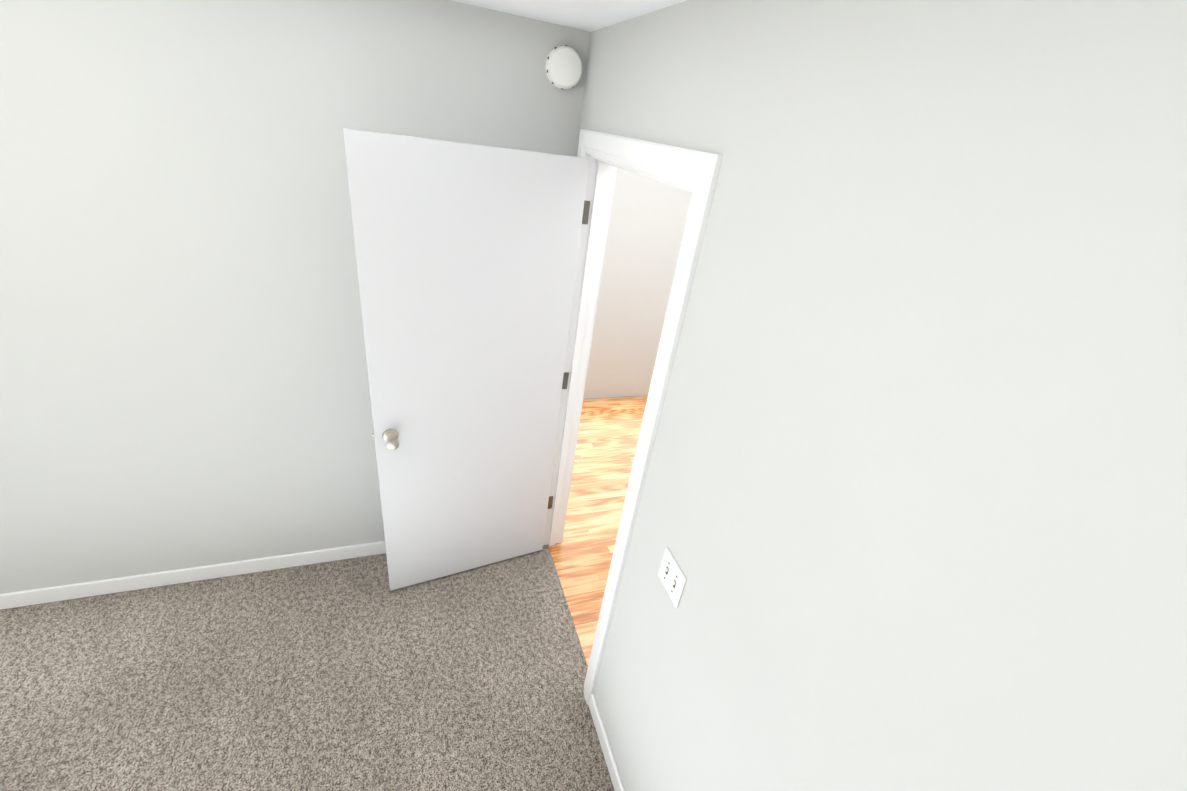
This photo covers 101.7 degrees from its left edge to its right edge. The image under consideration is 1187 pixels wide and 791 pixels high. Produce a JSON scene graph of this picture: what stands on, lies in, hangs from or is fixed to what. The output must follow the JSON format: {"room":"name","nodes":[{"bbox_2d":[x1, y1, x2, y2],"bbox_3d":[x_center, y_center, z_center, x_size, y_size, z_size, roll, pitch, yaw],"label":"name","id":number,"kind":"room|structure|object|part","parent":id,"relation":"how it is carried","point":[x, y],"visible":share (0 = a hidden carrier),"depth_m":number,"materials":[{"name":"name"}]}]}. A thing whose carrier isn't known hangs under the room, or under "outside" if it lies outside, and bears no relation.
{"room":"bedroom","nodes":[
{"label":"bedroom","id":0,"kind":"room"},
{"bbox_2d":[0,0,589,593],"bbox_3d":[-1.934,-0.190,1.725,3.707,2.440,0.120,-3,31,-20],"label":"wall","id":1,"kind":"structure","parent":0,"point":[184,380],"depth_m":1.70,"materials":[{"name":"paint"}]},
{"bbox_2d":[0,541,385,609],"bbox_3d":[-2.023,0.859,2.261,3.574,0.085,0.013,-3,31,-20],"label":"baseboard","id":2,"kind":"structure","parent":1,"relation":"attached to","point":[76,590],"depth_m":2.28,"materials":[{"name":"white wood"}]},
{"bbox_2d":[546,45,581,89],"bbox_3d":[-0.103,-1.178,1.736,0.132,0.133,0.045,-3,31,-20],"label":"smoke detector","id":3,"kind":"object","parent":1,"relation":"attached to","point":[563,67],"visible":1,"depth_m":1.72,"materials":[{"name":"white plastic"}]},
{"bbox_2d":[0,545,614,790],"bbox_3d":[-1.405,1.952,0.635,3.747,0.060,4.359,-3,31,-20],"label":"floor carpet","id":4,"kind":"object","parent":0,"point":[353,674],"depth_m":1.98,"materials":[{"name":"grey carpet"}]},
{"bbox_2d":[452,0,685,31],"bbox_3d":[0.582,-0.653,0.637,7.900,0.100,5.900,-3,31,-20],"label":"ceiling","id":5,"kind":"structure","parent":0,"point":[589,15],"depth_m":1.45,"materials":[{"name":"paint"}]},
{"bbox_2d":[548,396,647,664],"bbox_3d":[0.653,0.715,3.421,2.150,0.056,2.683,-3,31,-20],"label":"floor","id":6,"kind":"structure","parent":0,"point":[606,446],"depth_m":3.19,"materials":[{"name":"beige wood"}]},
{"bbox_2d":[583,167,692,398],"bbox_3d":[0.355,-1.068,3.934,2.190,2.440,0.120,-3,31,-20],"label":"wall","id":7,"kind":"structure","parent":0,"point":[647,223],"depth_m":3.95,"materials":[{"name":"paint"}]},
{"bbox_2d":[577,0,1186,790],"bbox_3d":[0.196,0.248,1.543,0.120,2.440,4.940,-3,31,-20],"label":"wall","id":8,"kind":"structure","parent":0,"point":[911,512],"depth_m":0.67,"materials":[{"name":"paint"}]},
{"bbox_2d":[343,128,588,590],"bbox_3d":[-0.519,0.042,2.102,0.829,2.030,0.182,-7,33,-27],"label":"bedroom door","id":9,"kind":"structure","parent":8,"relation":"in","point":[466,256],"depth_m":1.91,"materials":[{"name":"white wood"}]},
{"bbox_3d":[-0.838,0.155,1.990,0.062,0.062,0.182,-7,33,-27],"label":"knob","id":10,"kind":"part","parent":9,"relation":"part of","materials":[{"name":"silver metal"}]},
{"bbox_2d":[548,200,589,508],"bbox_3d":[-0.145,-0.072,2.287,0.046,1.609,0.029,-3,31,-20],"label":"bedroom jamb hinges","id":11,"kind":"object","parent":8,"relation":"attached to","point":[584,221],"visible":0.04,"depth_m":1.94,"materials":[{"name":"silver metal"}]},
{"bbox_2d":[588,694,624,790],"bbox_3d":[0.192,1.610,1.544,0.013,0.085,3.339,-3,31,-20],"label":"baseboard","id":12,"kind":"structure","parent":8,"relation":"attached to","point":[607,751],"depth_m":1.89,"materials":[{"name":"white wood"}]},
{"bbox_2d":[543,129,722,704],"bbox_3d":[0.032,0.154,1.978,0.156,2.136,0.988,-3,31,-20],"label":"door frame","id":13,"kind":"structure","parent":8,"relation":"attached to","point":[697,171],"depth_m":1.68,"materials":[{"name":"white wood"}]},
{"bbox_2d":[658,547,685,607],"bbox_3d":[0.211,0.504,1.338,0.016,0.114,0.116,-3,31,-20],"label":"light switch","id":14,"kind":"object","parent":8,"relation":"attached to","point":[672,576],"visible":1,"depth_m":1.33,"materials":[{"name":"white plastic"}]}
]}

